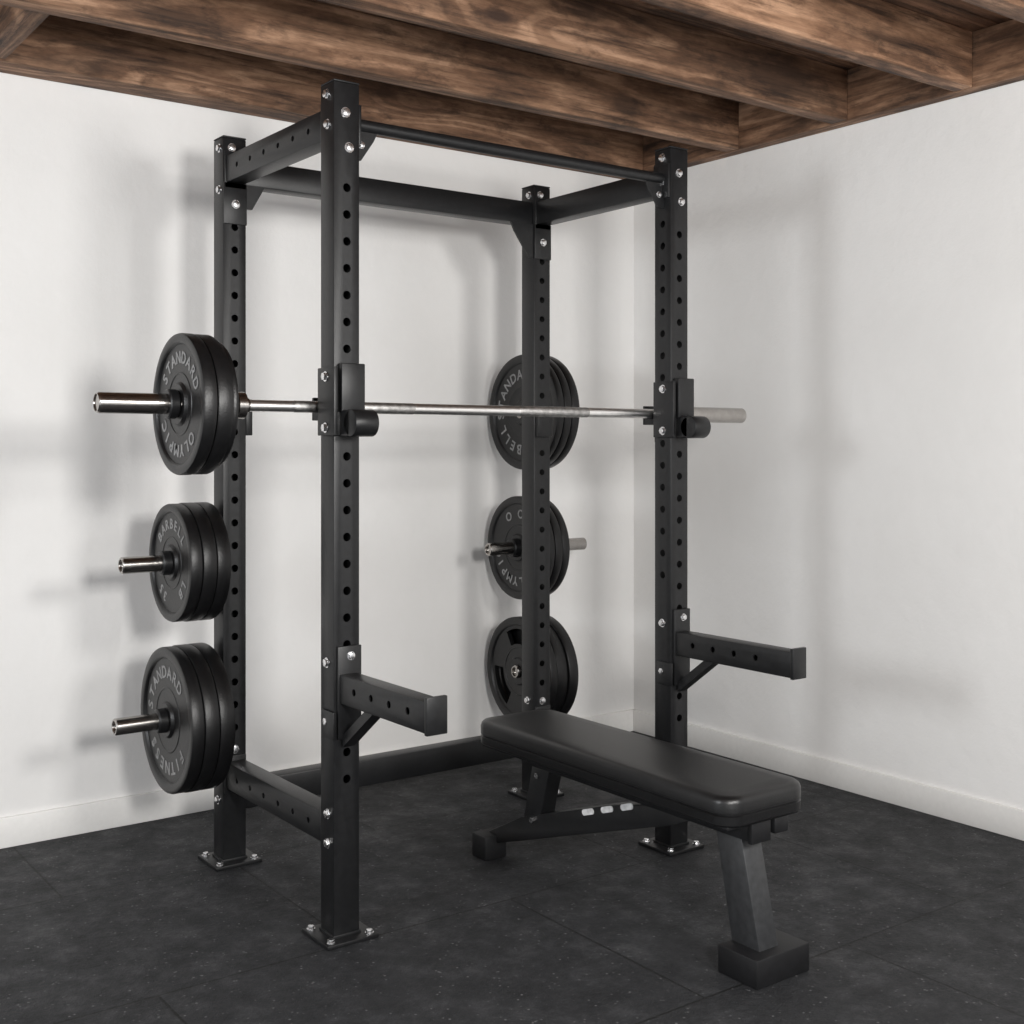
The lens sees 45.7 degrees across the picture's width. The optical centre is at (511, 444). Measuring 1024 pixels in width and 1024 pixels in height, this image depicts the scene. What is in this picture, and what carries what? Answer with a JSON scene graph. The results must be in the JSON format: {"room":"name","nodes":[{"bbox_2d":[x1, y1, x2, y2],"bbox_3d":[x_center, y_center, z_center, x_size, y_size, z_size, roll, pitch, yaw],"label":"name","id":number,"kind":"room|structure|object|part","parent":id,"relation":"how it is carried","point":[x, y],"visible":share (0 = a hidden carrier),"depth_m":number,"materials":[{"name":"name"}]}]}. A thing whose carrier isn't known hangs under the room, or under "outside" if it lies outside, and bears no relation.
{"room":"gym","nodes":[
{"label":"gym","id":0,"kind":"room"},
{"bbox_2d":[0,72,633,817],"bbox_3d":[-1.797,-0.089,3.725,5.722,2.700,0.100,0,0,-36],"label":"wall","id":1,"kind":"structure","parent":0,"point":[107,197],"depth_m":4.35,"materials":[{"name":"white paint"}]},
{"bbox_2d":[0,709,632,848],"bbox_3d":[-1.769,1.214,3.675,5.708,0.095,0.014,0,0,-36],"label":"baseboard","id":2,"kind":"structure","parent":1,"relation":"attached to","point":[27,828],"depth_m":4.00,"materials":[{"name":"white paint"}]},
{"bbox_2d":[0,731,1023,1023],"bbox_3d":[-0.149,1.286,1.565,5.822,0.050,5.532,0,0,-36],"label":"floor","id":3,"kind":"structure","parent":0,"point":[904,915],"depth_m":3.20,"materials":[{"name":"rubber"}]},
{"bbox_2d":[198,848,261,871],"bbox_3d":[-0.857,1.256,3.693,0.146,0.011,0.146,0,0,-36],"label":"base plate","id":4,"kind":"object","parent":3,"relation":"on","point":[211,861],"visible":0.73,"depth_m":3.65,"materials":[{"name":"black metal"}]},
{"bbox_2d":[212,853,246,862],"bbox_3d":[-0.857,1.248,3.693,0.080,0.009,0.080,0,0,-36],"label":"back foot weld","id":5,"kind":"object","parent":4,"relation":"on","point":[213,854],"visible":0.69,"depth_m":3.66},
{"bbox_2d":[214,135,251,859],"bbox_3d":[-0.848,0.162,3.700,0.096,2.182,0.074,0,0,-36],"label":"upright","id":6,"kind":"object","parent":4,"relation":"on","point":[229,239],"depth_m":3.67,"materials":[{"name":"black metal"}]},
{"bbox_2d":[112,713,158,735],"bbox_3d":[-1.015,0.809,3.577,0.311,0.049,0.049,0,0,-36],"label":"peg","id":7,"kind":"object","parent":6,"relation":"attached to","point":[146,722],"visible":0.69,"depth_m":3.50,"materials":[{"name":"metal"}]},
{"bbox_2d":[153,708,168,732],"bbox_3d":[-1.032,0.809,3.565,0.026,0.072,0.072,0,0,-36],"label":"collar","id":8,"kind":"object","parent":7,"relation":"on","point":[162,714],"depth_m":3.54,"materials":[{"name":"black metal"}]},
{"bbox_2d":[141,646,204,793],"bbox_3d":[-1.004,0.809,3.585,0.038,0.426,0.426,0,0,-36],"label":"weight plate","id":9,"kind":"object","parent":7,"relation":"on","point":[170,682],"visible":0.91,"depth_m":3.53,"materials":[{"name":"rubber"}]},
{"bbox_2d":[173,644,219,792],"bbox_3d":[-0.971,0.809,3.610,0.044,0.430,0.430,0,0,-36],"label":"weight plate","id":10,"kind":"object","parent":7,"relation":"on","point":[201,668],"visible":0.19,"depth_m":3.46,"materials":[{"name":"rubber"}]},
{"bbox_2d":[190,643,234,789],"bbox_3d":[-0.934,0.809,3.636,0.046,0.430,0.430,0,0,-36],"label":"weight plate","id":11,"kind":"object","parent":7,"relation":"on","point":[216,666],"visible":0.22,"depth_m":3.48,"materials":[{"name":"rubber"}]},
{"bbox_2d":[118,555,162,573],"bbox_3d":[-1.008,0.347,3.583,0.292,0.049,0.049,0,0,-36],"label":"peg","id":12,"kind":"object","parent":6,"relation":"attached to","point":[153,563],"visible":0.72,"depth_m":3.51,"materials":[{"name":"metal"}]},
{"bbox_2d":[157,551,172,574],"bbox_3d":[-1.022,0.347,3.572,0.026,0.072,0.072,0,0,-36],"label":"collar","id":13,"kind":"object","parent":12,"relation":"on","point":[166,556],"depth_m":3.55,"materials":[{"name":"black metal"}]},
{"bbox_2d":[149,503,202,621],"bbox_3d":[-0.996,0.347,3.591,0.036,0.348,0.348,0,0,-36],"label":"weight plate","id":14,"kind":"object","parent":12,"relation":"on","point":[176,594],"visible":0.91,"depth_m":3.54,"materials":[{"name":"rubber"}]},
{"bbox_2d":[179,502,216,621],"bbox_3d":[-0.964,0.347,3.615,0.042,0.352,0.352,0,0,-36],"label":"weight plate","id":15,"kind":"object","parent":12,"relation":"on","point":[209,553],"visible":0.21,"depth_m":3.49,"materials":[{"name":"rubber"}]},
{"bbox_2d":[194,502,230,619],"bbox_3d":[-0.930,0.347,3.640,0.042,0.352,0.352,0,0,-36],"label":"weight plate","id":16,"kind":"object","parent":12,"relation":"on","point":[221,537],"visible":0.21,"depth_m":3.52,"materials":[{"name":"rubber"}]},
{"bbox_3d":[-0.857,-0.926,3.693,0.074,0.005,0.074,0,0,-36],"label":"cap back","id":17,"kind":"part","parent":6,"relation":"part of","materials":[{"name":"black metal"}]},
{"bbox_2d":[223,181,246,225],"bbox_3d":[-0.833,-0.727,3.661,0.074,0.125,0.006,0,0,-36],"label":"plate","id":18,"kind":"object","parent":6,"relation":"attached to","point":[238,216],"visible":1,"depth_m":3.66,"materials":[{"name":"black metal"}]},
{"bbox_2d":[224,754,245,793],"bbox_3d":[-0.833,0.989,3.661,0.068,0.110,0.006,0,0,-36],"label":"flange","id":19,"kind":"object","parent":6,"relation":"attached to","point":[240,756],"visible":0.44,"depth_m":3.66,"materials":[{"name":"black metal"}]},
{"bbox_2d":[224,150,245,188],"bbox_3d":[-0.833,-0.827,3.661,0.068,0.110,0.006,0,0,-36],"label":"flange","id":20,"kind":"object","parent":6,"relation":"attached to","point":[226,153],"visible":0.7,"depth_m":3.64,"materials":[{"name":"black metal"}]},
{"bbox_3d":[-0.817,-0.084,3.720,0.022,0.110,0.065,0,0,-36],"label":"storage bracket","id":21,"kind":"part","parent":6,"relation":"part of","materials":[{"name":"black metal"}]},
{"bbox_2d":[247,186,263,209],"bbox_3d":[-0.784,-0.751,3.707,0.060,0.072,0.008,0,0,-36],"label":"bottom left gusset","id":22,"kind":"object","parent":6,"relation":"attached to","point":[253,193],"visible":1,"depth_m":3.70,"materials":[{"name":"black metal"}]},
{"bbox_2d":[246,736,515,808],"bbox_3d":[-0.386,1.063,4.040,1.096,0.085,0.060,0,0,-36],"label":"beam","id":23,"kind":"structure","parent":6,"relation":"attached to","point":[377,768],"depth_m":4.04,"materials":[{"name":"black metal"}]},
{"bbox_2d":[246,166,531,224],"bbox_3d":[-0.386,-0.827,4.040,1.096,0.080,0.060,0,0,-36],"label":"beam","id":24,"kind":"structure","parent":6,"relation":"attached to","point":[290,181],"depth_m":4.05,"materials":[{"name":"black metal"}]},
{"bbox_2d":[302,921,378,950],"bbox_3d":[-0.443,1.256,3.129,0.146,0.011,0.146,0,0,-36],"label":"base plate","id":25,"kind":"object","parent":3,"relation":"on","point":[316,935],"visible":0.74,"depth_m":3.09,"materials":[{"name":"black metal"}]},
{"bbox_2d":[319,927,360,938],"bbox_3d":[-0.443,1.248,3.129,0.080,0.009,0.080,0,0,-36],"label":"front foot weld","id":26,"kind":"object","parent":25,"relation":"on","point":[320,928],"visible":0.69,"depth_m":3.10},
{"bbox_2d":[321,78,358,935],"bbox_3d":[-0.443,0.162,3.129,0.074,2.182,0.074,0,0,-36],"label":"upright","id":27,"kind":"object","parent":25,"relation":"on","point":[339,168],"depth_m":3.10,"materials":[{"name":"black metal"}]},
{"bbox_2d":[226,759,320,840],"bbox_3d":[-0.650,0.989,3.411,0.060,0.080,0.626,0,0,-36],"label":"beam","id":28,"kind":"structure","parent":27,"relation":"attached to","point":[291,803],"depth_m":3.38,"materials":[{"name":"black metal"}]},
{"bbox_2d":[226,112,320,183],"bbox_3d":[-0.650,-0.827,3.411,0.060,0.080,0.626,0,0,-36],"label":"beam","id":29,"kind":"structure","parent":27,"relation":"attached to","point":[299,141],"depth_m":3.38,"materials":[{"name":"black metal"}]},
{"bbox_2d":[320,104,320,145],"bbox_3d":[-0.466,-0.827,3.161,0.068,0.110,0.006,0,0,-36],"label":"flange","id":30,"kind":"object","parent":27,"relation":"attached to","point":[320,104],"visible":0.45,"depth_m":3.14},
{"bbox_2d":[320,807,320,848],"bbox_3d":[-0.466,0.989,3.161,0.068,0.110,0.006,0,0,-36],"label":"flange","id":31,"kind":"object","parent":27,"relation":"attached to","point":[320,807],"visible":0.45,"depth_m":3.14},
{"bbox_2d":[318,367,337,435],"bbox_3d":[-0.469,-0.111,3.091,0.011,0.173,0.090,0,0,-36],"label":"j-hook bracket plate","id":32,"kind":"object","parent":27,"relation":"attached to","point":[328,390],"visible":1,"depth_m":3.08,"materials":[{"name":"black metal"}]},
{"bbox_2d":[321,708,335,740],"bbox_3d":[-0.468,0.711,3.094,0.006,0.070,0.067,0,0,-36],"label":"bracket","id":33,"kind":"object","parent":27,"relation":"attached to","point":[328,731],"depth_m":3.09,"materials":[{"name":"black metal"}]},
{"bbox_2d":[334,412,340,435],"bbox_3d":[-0.419,-0.054,3.091,0.088,0.060,0.013,0,0,-36],"label":"j-hook bracket plate","id":34,"kind":"object","parent":27,"relation":"attached to","point":[338,412],"visible":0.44,"depth_m":3.07,"materials":[{"name":"black metal"}]},
{"bbox_2d":[340,409,378,436],"bbox_3d":[-0.384,-0.055,3.057,0.066,0.068,0.088,0,0,-36],"label":"roller","id":35,"kind":"object","parent":34,"relation":"attached to","point":[353,422],"visible":1,"depth_m":3.03,"materials":[{"name":"black plastic"}]},
{"bbox_3d":[-0.443,-0.926,3.129,0.074,0.005,0.074,0,0,-36],"label":"cap front","id":36,"kind":"part","parent":27,"relation":"part of","materials":[{"name":"black metal"}]},
{"bbox_2d":[337,644,360,739],"bbox_3d":[-0.415,0.628,3.097,0.067,0.235,0.010,0,0,-36],"label":"mount","id":37,"kind":"object","parent":27,"relation":"attached to","point":[346,715],"depth_m":3.09,"materials":[{"name":"black metal"}]},
{"bbox_2d":[338,363,364,412],"bbox_3d":[-0.408,-0.143,3.092,0.067,0.128,0.025,0,0,-36],"label":"j-cup front","id":38,"kind":"object","parent":27,"relation":"attached to","point":[351,376],"visible":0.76,"depth_m":3.08,"materials":[{"name":"black metal"}]},
{"bbox_2d":[359,105,360,146],"bbox_3d":[-0.410,-0.822,3.153,0.008,0.105,0.068,0,0,-36],"label":"flange","id":39,"kind":"object","parent":27,"relation":"attached to","point":[359,105],"visible":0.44,"depth_m":3.13,"materials":[{"name":"black metal"}]},
{"bbox_2d":[343,712,379,746],"bbox_3d":[-0.370,0.711,3.030,0.036,0.111,0.153,0,0,-36],"label":"strut","id":40,"kind":"object","parent":27,"relation":"attached to","point":[365,722],"depth_m":3.03,"materials":[{"name":"black metal"}]},
{"bbox_2d":[359,131,376,160],"bbox_3d":[-0.384,-0.777,3.171,0.070,0.076,0.008,0,0,-36],"label":"front left pull-up gusset","id":41,"kind":"object","parent":27,"relation":"attached to","point":[367,138],"visible":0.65,"depth_m":3.17,"materials":[{"name":"black metal"}]},
{"bbox_2d":[340,673,431,732],"bbox_3d":[-0.297,0.618,2.930,0.052,0.074,0.407,0,0,-36],"label":"safety arm","id":42,"kind":"object","parent":27,"relation":"attached to","point":[400,705],"visible":0.88,"depth_m":2.91},
{"bbox_3d":[-0.297,0.618,2.930,0.052,0.074,0.407,0,0,-36],"label":"arm","id":43,"kind":"part","parent":42,"relation":"part of"},
{"bbox_2d":[424,695,446,736],"bbox_3d":[-0.173,0.614,2.762,0.056,0.087,0.012,0,0,-36],"label":"safety arm end plate","id":44,"kind":"object","parent":42,"relation":"attached to","point":[435,707],"depth_m":2.75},
{"bbox_2d":[202,89,699,944],"bbox_3d":[-0.178,0.170,3.757,1.302,2.160,0.832,0,0,-36],"label":"bolts","id":45,"kind":"object","parent":27,"relation":"attached to","point":[349,147],"visible":0.84,"depth_m":3.65,"materials":[{"name":"metal"}]},
{"bbox_2d":[361,119,664,182],"bbox_3d":[0.029,-0.831,3.475,1.096,0.033,0.033,0,0,-36],"label":"bar","id":46,"kind":"object","parent":27,"relation":"attached to","point":[381,129],"visible":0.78,"depth_m":3.42,"materials":[{"name":"black metal"}]},
{"bbox_2d":[508,788,563,800],"bbox_3d":[0.086,1.256,4.386,0.146,0.011,0.146,0,0,-36],"label":"base plate","id":47,"kind":"object","parent":3,"relation":"on","point":[519,793],"visible":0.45,"depth_m":4.36,"materials":[{"name":"black metal"}]},
{"bbox_2d":[522,185,551,790],"bbox_3d":[0.092,0.162,4.378,0.074,2.182,0.094,0,0,-36],"label":"upright","id":48,"kind":"object","parent":47,"relation":"on","point":[535,272],"depth_m":4.36,"materials":[{"name":"black metal"}]},
{"bbox_2d":[510,221,533,257],"bbox_3d":[0.035,-0.727,4.309,0.100,0.120,0.008,0,0,-36],"label":"gusset plate","id":49,"kind":"object","parent":48,"relation":"attached to","point":[524,232],"visible":1,"depth_m":4.32,"materials":[{"name":"black metal"}]},
{"bbox_2d":[485,416,586,677],"bbox_3d":[0.028,0.371,4.815,0.465,1.116,0.302,0,0,-36],"label":"pegs","id":50,"kind":"object","parent":48,"relation":"attached to","point":[512,547],"visible":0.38,"depth_m":4.63,"materials":[{"name":"metal"}]},
{"bbox_2d":[488,496,554,598],"bbox_3d":[0.031,0.394,4.675,0.034,0.396,0.396,0,0,-36],"label":"weight plate","id":51,"kind":"object","parent":50,"relation":"on","point":[506,522],"visible":0.48,"depth_m":4.71,"materials":[{"name":"rubber"}]},
{"bbox_2d":[487,616,557,714],"bbox_3d":[0.035,0.869,4.678,0.034,0.416,0.416,0,0,-36],"label":"weight plate","id":52,"kind":"object","parent":50,"relation":"on","point":[503,652],"visible":0.54,"depth_m":4.73,"materials":[{"name":"rubber"}]},
{"bbox_2d":[489,355,563,469],"bbox_3d":[0.052,-0.127,4.689,0.034,0.444,0.444,0,0,-36],"label":"weight plate","id":53,"kind":"object","parent":50,"relation":"on","point":[506,431],"visible":0.41,"depth_m":4.74,"materials":[{"name":"rubber"}]},
{"bbox_2d":[499,626,567,711],"bbox_3d":[0.070,0.869,4.703,0.050,0.410,0.410,0,0,-36],"label":"weight plate","id":54,"kind":"object","parent":50,"relation":"on","point":[562,670],"visible":0.14,"depth_m":4.56,"materials":[{"name":"rubber"}]},
{"bbox_2d":[550,508,562,589],"bbox_3d":[0.061,0.394,4.696,0.036,0.396,0.396,0,0,-36],"label":"weight plate","id":55,"kind":"object","parent":50,"relation":"on","point":[553,521],"visible":0.1,"depth_m":4.54,"materials":[{"name":"rubber"}]},
{"bbox_2d":[550,501,569,593],"bbox_3d":[0.090,0.394,4.718,0.034,0.392,0.392,0,0,-36],"label":"weight plate","id":56,"kind":"object","parent":50,"relation":"on","point":[565,537],"visible":0.09,"depth_m":4.57,"materials":[{"name":"rubber"}]},
{"bbox_2d":[550,359,571,463],"bbox_3d":[0.081,-0.127,4.711,0.036,0.444,0.444,0,0,-36],"label":"weight plate","id":57,"kind":"object","parent":50,"relation":"on","point":[564,385],"visible":0.2,"depth_m":4.55,"materials":[{"name":"rubber"}]},
{"bbox_2d":[550,616,578,713],"bbox_3d":[0.109,0.869,4.732,0.045,0.424,0.424,0,0,-36],"label":"weight plate","id":58,"kind":"object","parent":50,"relation":"on","point":[571,659],"visible":0.14,"depth_m":4.58,"materials":[{"name":"rubber"}]},
{"bbox_2d":[550,356,579,467],"bbox_3d":[0.110,-0.127,4.733,0.036,0.444,0.444,0,0,-36],"label":"weight plate","id":59,"kind":"object","parent":50,"relation":"on","point":[572,387],"visible":0.12,"depth_m":4.58,"materials":[{"name":"rubber"}]},
{"bbox_3d":[0.086,-0.926,4.386,0.074,0.005,0.074,0,0,-36],"label":"cap back","id":60,"kind":"part","parent":48,"relation":"part of","materials":[{"name":"black metal"}]},
{"bbox_2d":[534,224,550,259],"bbox_3d":[0.110,-0.727,4.354,0.074,0.125,0.006,0,0,-36],"label":"plate","id":61,"kind":"object","parent":48,"relation":"attached to","point":[540,252],"visible":1,"depth_m":4.35,"materials":[{"name":"black metal"}]},
{"bbox_2d":[535,705,549,709],"bbox_3d":[0.110,0.989,4.354,0.068,0.110,0.006,0,0,-36],"label":"flange","id":62,"kind":"object","parent":48,"relation":"attached to","point":[546,707],"visible":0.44,"depth_m":4.35,"materials":[{"name":"black metal"}]},
{"bbox_2d":[535,197,549,229],"bbox_3d":[0.110,-0.827,4.354,0.068,0.110,0.006,0,0,-36],"label":"flange","id":63,"kind":"object","parent":48,"relation":"attached to","point":[536,199],"visible":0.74,"depth_m":4.34,"materials":[{"name":"black metal"}]},
{"bbox_3d":[0.114,-0.071,4.348,0.062,0.085,0.020,0,0,-36],"label":"storage bracket","id":64,"kind":"part","parent":48,"relation":"part of","materials":[{"name":"black metal"}]},
{"bbox_2d":[472,709,808,989],"bbox_3d":[0.274,1.035,3.311,0.286,0.452,1.156,0,0,-36],"label":"weight bench","id":65,"kind":"object","parent":3,"relation":"on","point":[667,783],"visible":1,"depth_m":3.04,"materials":[{"name":"black leather"}]},
{"bbox_3d":[0.089,1.033,3.563,0.052,0.194,0.128,0,0,-36],"label":"post","id":66,"kind":"part","parent":65,"relation":"part of","materials":[{"name":"black metal"}]},
{"bbox_3d":[0.567,1.069,2.937,0.066,0.265,0.143,0,0,-36],"label":"leg","id":67,"kind":"part","parent":65,"relation":"part of","materials":[{"name":"black metal"}]},
{"bbox_3d":[0.636,0.910,2.935,0.050,0.041,0.040,0,0,-36],"label":"seat handle","id":68,"kind":"part","parent":65,"relation":"part of","materials":[{"name":"black plastic"}]},
{"bbox_2d":[638,837,703,856],"bbox_3d":[0.500,1.256,3.822,0.146,0.011,0.146,0,0,-36],"label":"base plate","id":69,"kind":"object","parent":3,"relation":"on","point":[651,845],"visible":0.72,"depth_m":3.78,"materials":[{"name":"black metal"}]},
{"bbox_2d":[653,840,688,847],"bbox_3d":[0.500,1.248,3.822,0.080,0.009,0.080,0,0,-36],"label":"front foot weld","id":70,"kind":"object","parent":69,"relation":"on","point":[655,841],"visible":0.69,"depth_m":3.79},
{"bbox_2d":[655,146,687,845],"bbox_3d":[0.500,0.161,3.822,0.074,2.180,0.074,0,0,-36],"label":"upright","id":71,"kind":"object","parent":69,"relation":"on","point":[670,221],"depth_m":3.79,"materials":[{"name":"black metal"}]},
{"bbox_2d":[536,171,653,225],"bbox_3d":[0.293,-0.827,4.104,0.060,0.080,0.626,0,0,-36],"label":"beam","id":72,"kind":"structure","parent":71,"relation":"attached to","point":[624,193],"depth_m":4.09,"materials":[{"name":"black metal"}]},
{"bbox_2d":[646,181,663,208],"bbox_3d":[0.443,-0.777,3.778,0.070,0.076,0.008,0,0,-36],"label":"gusset plate","id":73,"kind":"object","parent":71,"relation":"attached to","point":[653,187],"visible":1,"depth_m":3.78,"materials":[{"name":"black metal"}]},
{"bbox_2d":[654,163,669,198],"bbox_3d":[0.468,-0.822,3.798,0.008,0.105,0.068,0,0,-36],"label":"flange","id":74,"kind":"object","parent":71,"relation":"attached to","point":[664,169],"visible":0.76,"depth_m":3.78,"materials":[{"name":"black metal"}]},
{"bbox_2d":[653,381,675,436],"bbox_3d":[0.474,-0.111,3.784,0.011,0.173,0.090,0,0,-36],"label":"j-hook bracket plate","id":75,"kind":"object","parent":71,"relation":"attached to","point":[664,404],"visible":1,"depth_m":3.77,"materials":[{"name":"black metal"}]},
{"bbox_3d":[0.500,-0.926,3.822,0.074,0.005,0.074,0,0,-36],"label":"cap front","id":76,"kind":"part","parent":71,"relation":"part of","materials":[{"name":"black metal"}]},
{"bbox_2d":[673,608,689,685],"bbox_3d":[0.528,0.628,3.790,0.067,0.235,0.010,0,0,-36],"label":"mount","id":77,"kind":"object","parent":71,"relation":"attached to","point":[681,665],"depth_m":3.78,"materials":[{"name":"black metal"}]},
{"bbox_2d":[678,661,717,691],"bbox_3d":[0.573,0.709,3.722,0.036,0.113,0.153,0,0,-36],"label":"strut","id":78,"kind":"object","parent":71,"relation":"attached to","point":[704,667],"depth_m":3.72,"materials":[{"name":"black metal"}]},
{"bbox_2d":[676,630,790,677],"bbox_3d":[0.662,0.616,3.601,0.052,0.074,0.462,0,0,-36],"label":"safety arm","id":79,"kind":"object","parent":71,"relation":"attached to","point":[759,657],"visible":1,"depth_m":3.58},
{"bbox_3d":[0.662,0.616,3.601,0.052,0.074,0.462,0,0,-36],"label":"arm","id":80,"kind":"part","parent":79,"relation":"part of"},
{"bbox_2d":[790,647,805,679],"bbox_3d":[0.803,0.612,3.410,0.056,0.087,0.012,0,0,-36],"label":"safety arm end plate","id":81,"kind":"object","parent":79,"relation":"attached to","point":[797,656],"depth_m":3.40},
{"bbox_3d":[0.524,-0.054,3.784,0.088,0.060,0.013,0,0,-36],"label":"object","id":82,"kind":"object","parent":71,"relation":"attached to","visible":0},
{"bbox_2d":[674,378,693,418],"bbox_3d":[0.535,-0.143,3.784,0.067,0.128,0.025,0,0,-36],"label":"j-cup front","id":83,"kind":"object","parent":82,"relation":"attached to","point":[684,386],"visible":0.76,"depth_m":3.77,"materials":[{"name":"black metal"}]},
{"bbox_2d":[677,416,710,437],"bbox_3d":[0.559,-0.055,3.750,0.066,0.068,0.088,0,0,-36],"label":"roller","id":84,"kind":"object","parent":82,"relation":"attached to","point":[687,426],"visible":1,"depth_m":3.72,"materials":[{"name":"black plastic"}]},
{"bbox_2d":[310,0,1012,102],"bbox_3d":[-0.160,-1.374,1.496,5.722,0.050,5.432,0,0,-36],"label":"ceiling","id":85,"kind":"structure","parent":0,"point":[959,13],"depth_m":3.86,"materials":[{"name":"brown wood"}]},
{"bbox_2d":[0,5,48,58],"bbox_3d":[-1.422,-1.258,3.474,0.070,0.179,0.481,0,0,-36],"label":"joist blocking","id":86,"kind":"object","parent":85,"relation":"attached to","point":[16,24],"visible":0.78,"depth_m":3.42,"materials":[{"name":"brown wood"}]},
{"bbox_2d":[0,15,642,178],"bbox_3d":[-1.754,-1.257,3.612,5.659,0.183,0.131,0,0,-36],"label":"joist","id":87,"kind":"object","parent":85,"relation":"attached to","point":[61,49],"depth_m":4.19,"materials":[{"name":"brown wood"}]},
{"bbox_2d":[0,0,738,151],"bbox_3d":[-1.407,-1.257,3.140,5.659,0.183,0.070,0,0,-36],"label":"joist","id":88,"kind":"object","parent":85,"relation":"attached to","point":[307,33],"depth_m":3.92,"materials":[{"name":"brown wood"}]},
{"bbox_2d":[318,0,846,123],"bbox_3d":[-1.096,-1.257,2.717,5.659,0.183,0.070,0,0,-36],"label":"joist","id":89,"kind":"object","parent":85,"relation":"attached to","point":[601,34],"depth_m":3.78,"materials":[{"name":"brown wood"}]},
{"bbox_2d":[640,0,971,91],"bbox_3d":[-0.800,-1.257,2.314,5.659,0.183,0.070,0,0,-36],"label":"joist","id":90,"kind":"object","parent":85,"relation":"attached to","point":[881,35],"depth_m":3.64,"materials":[{"name":"brown wood"}]},
{"bbox_2d":[643,19,1023,171],"bbox_3d":[2.121,-1.256,3.170,0.061,0.184,5.431,0,0,-36],"label":"joist","id":91,"kind":"object","parent":85,"relation":"attached to","point":[997,50],"visible":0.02,"depth_m":4.28,"materials":[{"name":"brown wood"}]},
{"bbox_2d":[962,0,1023,22],"bbox_3d":[-0.504,-1.257,1.911,5.659,0.183,0.070,0,0,-36],"label":"joist","id":92,"kind":"object","parent":85,"relation":"attached to","point":[1013,9],"depth_m":3.24,"materials":[{"name":"brown wood"}]},
{"bbox_2d":[657,661,672,685],"bbox_3d":[0.475,0.711,3.787,0.007,0.070,0.067,0,0,-36],"label":"bracket","id":93,"kind":"object","parent":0,"point":[666,678],"depth_m":3.78,"materials":[{"name":"black metal"}]},
{"bbox_2d":[634,80,1023,809],"bbox_3d":[2.157,-0.089,3.259,0.100,2.700,5.532,0,0,-36],"label":"wall","id":94,"kind":"structure","parent":0,"point":[855,290],"depth_m":4.40,"materials":[{"name":"white paint"}]},
{"bbox_2d":[632,709,1023,840],"bbox_3d":[2.140,1.214,3.185,0.014,0.095,5.432,0,0,-36],"label":"baseboard","id":95,"kind":"structure","parent":94,"relation":"attached to","point":[1001,819],"depth_m":4.39,"materials":[{"name":"white paint"}]},
{"bbox_3d":[-0.467,-0.084,3.163,0.060,0.150,0.007,0,0,-36],"label":"j-cup back","id":96,"kind":"object","parent":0,"visible":0},
{"bbox_2d":[312,413,317,420],"bbox_3d":[-0.485,-0.074,3.186,0.060,0.020,0.052,0,0,-36],"label":"shelf","id":97,"kind":"object","parent":96,"relation":"attached to","point":[314,415],"visible":0.24,"depth_m":3.18,"materials":[{"name":"metal"}]},
{"bbox_2d":[93,389,746,422],"bbox_3d":[-0.096,-0.099,3.466,2.162,0.072,0.072,0,0,-36],"label":"barbell","id":98,"kind":"object","parent":97,"relation":"on","point":[167,403],"visible":0.7,"depth_m":3.29,"materials":[{"name":"metal"}]},
{"bbox_2d":[153,333,216,474],"bbox_3d":[-0.797,-0.099,2.951,0.034,0.344,0.344,0,0,-36],"label":"weight plate","id":99,"kind":"object","parent":98,"relation":"on","point":[185,364],"visible":0.94,"depth_m":2.91,"materials":[{"name":"rubber"}]},
{"bbox_2d":[193,334,233,474],"bbox_3d":[-0.766,-0.099,2.973,0.040,0.342,0.342,0,0,-36],"label":"weight plate","id":100,"kind":"object","parent":98,"relation":"on","point":[225,392],"visible":0.23,"depth_m":2.85,"materials":[{"name":"rubber"}]},
{"bbox_2d":[217,342,238,467],"bbox_3d":[-0.743,-0.099,2.990,0.016,0.320,0.320,0,0,-36],"label":"weight plate","id":101,"kind":"object","parent":98,"relation":"on","point":[234,377],"visible":0.14,"depth_m":2.87,"materials":[{"name":"rubber"}]},
{"bbox_3d":[0.476,-0.084,3.855,0.060,0.150,0.007,0,0,-36],"label":"j-cup back","id":102,"kind":"object","parent":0,"visible":0},
{"bbox_2d":[643,406,652,424],"bbox_3d":[0.458,-0.094,3.880,0.060,0.060,0.054,0,0,-36],"label":"shelf","id":103,"kind":"object","parent":102,"relation":"attached to","point":[646,421],"depth_m":3.87,"materials":[{"name":"black metal"}]},
{"bbox_3d":[0.445,-0.094,3.897,0.060,0.060,0.010,0,0,-36],"label":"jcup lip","id":104,"kind":"part","parent":103,"relation":"part of","materials":[{"name":"black metal"}]}
]}

